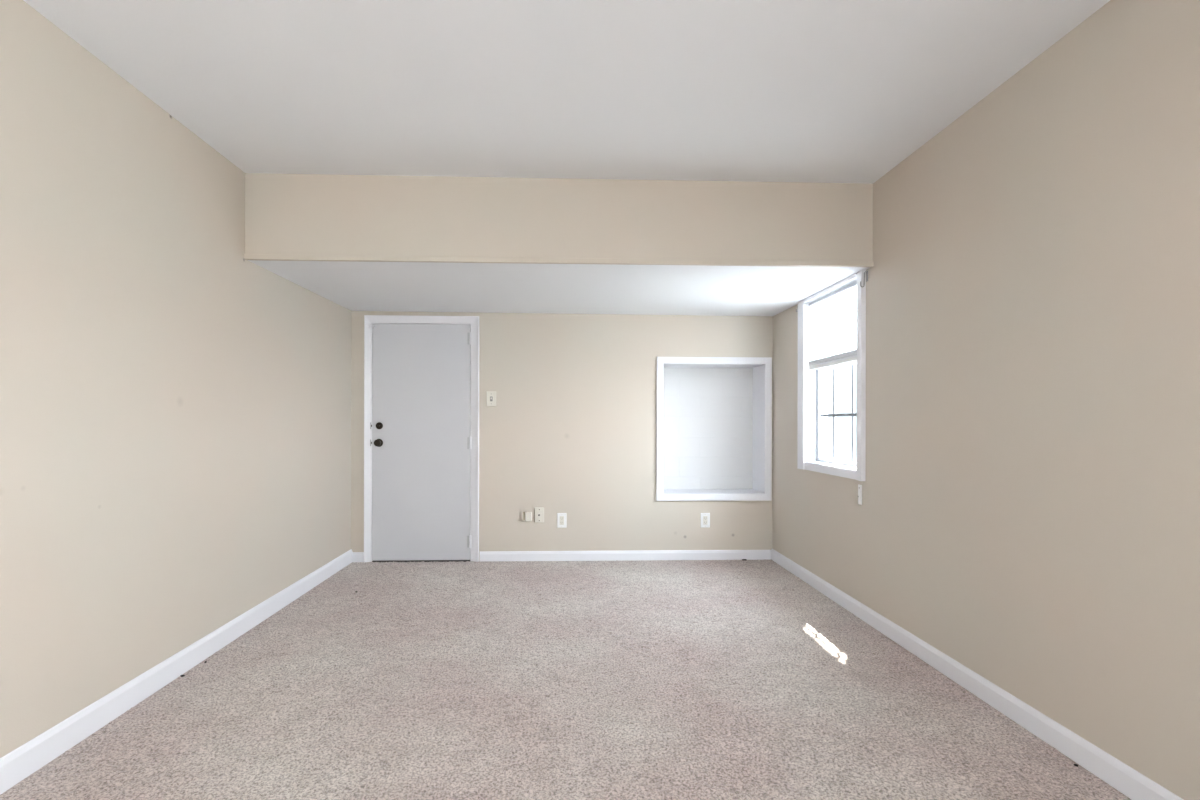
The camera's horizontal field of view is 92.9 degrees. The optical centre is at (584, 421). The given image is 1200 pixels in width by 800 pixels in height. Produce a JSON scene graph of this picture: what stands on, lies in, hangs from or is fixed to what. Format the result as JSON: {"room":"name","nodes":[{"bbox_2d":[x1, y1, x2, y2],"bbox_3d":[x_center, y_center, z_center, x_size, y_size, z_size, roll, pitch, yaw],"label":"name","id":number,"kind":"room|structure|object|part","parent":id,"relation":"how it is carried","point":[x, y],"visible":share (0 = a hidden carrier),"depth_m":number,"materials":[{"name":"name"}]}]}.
{"room":"empty living room","nodes":[
{"label":"empty living room","id":0,"kind":"room"},
{"bbox_2d":[0,0,350,757],"bbox_3d":[-1.908,-0.133,1.059,0.160,2.719,7.770,0,0,-2],"label":"wall","id":1,"kind":"structure","parent":0,"point":[175,408],"depth_m":2.33,"materials":[{"name":"paint"}]},
{"bbox_2d":[0,549,351,794],"bbox_3d":[-1.824,1.123,1.062,0.013,0.108,7.450,0,0,-2],"label":"baseboard","id":2,"kind":"structure","parent":1,"relation":"attached to","point":[17,765],"depth_m":2.38,"materials":[{"name":"white paint"}]},
{"bbox_2d":[245,173,872,261],"bbox_3d":[-0.114,-1.150,3.303,3.580,0.478,0.100,0,0,-2],"label":"wall","id":3,"kind":"structure","parent":0,"point":[286,214],"depth_m":3.25,"materials":[{"name":"paint"}]},
{"bbox_2d":[244,254,873,266],"bbox_3d":[-0.112,-0.919,3.252,3.578,0.029,0.025,0,0,-2],"label":"trim","id":4,"kind":"structure","parent":3,"relation":"attached to","point":[274,257],"depth_m":3.24,"materials":[{"name":"paint"}]},
{"bbox_2d":[248,260,870,315],"bbox_3d":[-0.140,-0.972,4.056,3.580,0.130,1.583,0,0,-2],"label":"ceiling","id":5,"kind":"structure","parent":0,"point":[352,285],"depth_m":3.85,"materials":[{"name":"paint"}]},
{"bbox_2d":[351,311,772,561],"bbox_3d":[-0.172,-0.130,4.927,3.580,2.719,0.160,0,0,-2],"label":"wall","id":6,"kind":"structure","parent":0,"point":[570,429],"depth_m":4.85,"materials":[{"name":"paint"}]},
{"bbox_2d":[352,552,363,561],"bbox_3d":[-1.901,1.135,4.780,0.093,0.083,0.013,0,0,-2],"label":"baseboard","id":7,"kind":"structure","parent":6,"relation":"attached to","point":[356,556],"depth_m":4.77,"materials":[{"name":"white paint"}]},
{"bbox_2d":[364,315,478,562],"bbox_3d":[-1.371,0.148,4.856,0.956,2.082,0.217,0,0,-2],"label":"door","id":8,"kind":"structure","parent":6,"relation":"in","point":[421,373],"depth_m":4.81,"materials":[{"name":"paint"}]},
{"bbox_3d":[-1.728,0.176,4.752,0.058,0.058,0.035,0,0,-2],"label":"knob","id":9,"kind":"part","parent":8,"relation":"part of","materials":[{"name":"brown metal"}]},
{"bbox_2d":[486,391,495,405],"bbox_3d":[-0.789,-0.195,4.815,0.082,0.126,0.020,0,0,-2],"label":"light switch","id":10,"kind":"object","parent":6,"relation":"attached to","point":[490,395],"visible":1,"depth_m":4.82,"materials":[{"name":"white plastic"}]},
{"bbox_2d":[523,512,531,520],"bbox_3d":[-0.485,0.800,4.821,0.074,0.077,0.030,0,0,-2],"label":"phone jack","id":11,"kind":"object","parent":6,"relation":"attached to","point":[527,516],"visible":1,"depth_m":4.81,"materials":[{"name":"beige plastic"}]},
{"bbox_2d":[534,507,543,522],"bbox_3d":[-0.386,0.789,4.827,0.084,0.128,0.024,0,0,-2],"label":"cable jack plate","id":12,"kind":"object","parent":6,"relation":"attached to","point":[538,511],"visible":1,"depth_m":4.83,"materials":[{"name":"white plastic"}]},
{"bbox_2d":[557,513,566,527],"bbox_3d":[-0.193,0.837,4.841,0.080,0.124,0.010,0,0,-2],"label":"power outlet","id":13,"kind":"object","parent":6,"relation":"attached to","point":[561,517],"visible":1,"depth_m":4.84,"materials":[{"name":"white plastic"}]},
{"bbox_2d":[560,516,563,524],"bbox_3d":[-0.193,0.837,4.838,0.037,0.074,0.003,0,0,-2],"label":"receptacle","id":14,"kind":"object","parent":13,"relation":"attached to","point":[561,517],"depth_m":4.84,"materials":[{"name":"grey plastic"}]},
{"bbox_2d":[479,550,770,561],"bbox_3d":[0.358,1.139,4.859,2.493,0.083,0.013,0,0,-2],"label":"baseboard","id":15,"kind":"structure","parent":6,"relation":"attached to","point":[627,555],"depth_m":4.85,"materials":[{"name":"white paint"}]},
{"bbox_2d":[701,513,709,527],"bbox_3d":[1.034,0.843,4.884,0.080,0.124,0.010,0,0,-2],"label":"power outlet","id":16,"kind":"object","parent":6,"relation":"attached to","point":[705,517],"visible":1,"depth_m":4.88,"materials":[{"name":"white plastic"}]},
{"bbox_2d":[703,516,707,524],"bbox_3d":[1.034,0.843,4.881,0.037,0.074,0.003,0,0,-2],"label":"receptacle","id":17,"kind":"object","parent":16,"relation":"attached to","point":[705,518],"depth_m":4.88,"materials":[{"name":"grey plastic"}]},
{"bbox_2d":[656,357,771,500],"bbox_3d":[1.104,0.060,5.072,0.993,1.230,0.399,0,0,-2],"label":"niche","id":18,"kind":"object","parent":6,"relation":"attached to","point":[714,414],"visible":0.94,"depth_m":5.18,"materials":[{"name":"white paint"}]},
{"bbox_3d":[1.098,0.060,5.232,0.977,1.214,0.080,0,0,-2],"label":"panel","id":19,"kind":"part","parent":18,"relation":"part of","materials":[{"name":"white paint"}]},
{"bbox_2d":[0,559,1130,799],"bbox_3d":[-0.042,1.182,1.124,3.580,0.013,7.450,0,0,-2],"label":"floor","id":20,"kind":"structure","parent":0,"point":[642,679],"depth_m":2.37,"materials":[{"name":"carpet"}]},
{"bbox_2d":[23,0,1109,183],"bbox_3d":[-0.011,-1.439,0.402,3.580,0.100,6.005,0,0,-2],"label":"ceiling","id":21,"kind":"structure","parent":0,"point":[806,91],"depth_m":2.30,"materials":[{"name":"paint"}]},
{"bbox_2d":[772,0,1199,799],"bbox_3d":[1.830,-0.126,1.190,0.160,2.719,7.770,0,0,-2],"label":"wall","id":22,"kind":"structure","parent":0,"point":[1029,511],"depth_m":2.10,"materials":[{"name":"paint"}]},
{"bbox_2d":[797,270,865,480],"bbox_3d":[1.737,-0.275,3.859,0.218,1.256,0.929,0,0,-2],"label":"window","id":23,"kind":"structure","parent":22,"relation":"in","point":[812,415],"depth_m":4.08,"materials":[{"name":"white paint"}]},
{"bbox_3d":[1.751,0.294,3.849,0.188,0.008,0.762,0,0,-2],"label":"sill","id":24,"kind":"part","parent":23,"relation":"part of","materials":[{"name":"white paint"}]},
{"bbox_2d":[808,281,856,370],"bbox_3d":[1.685,-0.626,3.846,0.044,0.493,0.746,0,0,-2],"label":"roller shade","id":25,"kind":"object","parent":23,"relation":"attached to","point":[832,333],"visible":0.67,"depth_m":3.82,"materials":[{"name":"white fabric"}]},
{"bbox_3d":[1.674,-0.398,3.846,0.009,0.036,0.742,0,0,-2],"label":"rail","id":26,"kind":"part","parent":25,"relation":"part of","materials":[{"name":"white plastic"}]},
{"bbox_3d":[1.748,-0.063,3.849,0.023,0.694,0.737,0,0,-2],"label":"sash","id":27,"kind":"part","parent":23,"relation":"part of","materials":[{"name":"glass"}]},
{"bbox_2d":[820,364,856,461],"bbox_3d":[1.748,-0.058,3.849,0.007,0.640,0.693,0,0,-2],"label":"grille","id":28,"kind":"object","parent":23,"relation":"attached to","point":[852,414],"depth_m":3.98,"materials":[{"name":"grey"}]},
{"bbox_2d":[858,484,861,504],"bbox_3d":[1.661,0.440,3.445,0.018,0.122,0.038,0,0,-2],"label":"cord tensioner","id":29,"kind":"object","parent":22,"relation":"attached to","point":[859,485],"visible":1,"depth_m":3.44,"materials":[{"name":"white plastic"}]},
{"bbox_2d":[860,271,867,286],"bbox_3d":[1.653,-0.845,3.375,0.043,0.097,0.016,0,0,-2],"label":"curtain rod bracket","id":30,"kind":"object","parent":22,"relation":"attached to","point":[865,271],"visible":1,"depth_m":3.37,"materials":[{"name":"grey metal"}]},
{"bbox_2d":[771,549,1183,799],"bbox_3d":[1.741,1.137,1.187,0.013,0.092,7.450,0,0,-2],"label":"baseboard","id":31,"kind":"structure","parent":22,"relation":"attached to","point":[1128,781],"depth_m":2.28,"materials":[{"name":"white paint"}]},
{"label":"outside","id":32,"kind":"structure","parent":0,"visible":0},
{"bbox_3d":[4.819,1.564,5.172,70.000,0.250,70.000,0,0,-2],"label":"ground","id":33,"kind":"structure","parent":32,"visible":0},
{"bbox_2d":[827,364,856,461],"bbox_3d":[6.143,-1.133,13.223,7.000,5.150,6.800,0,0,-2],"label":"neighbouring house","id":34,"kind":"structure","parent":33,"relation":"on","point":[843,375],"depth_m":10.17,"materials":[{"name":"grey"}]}
]}

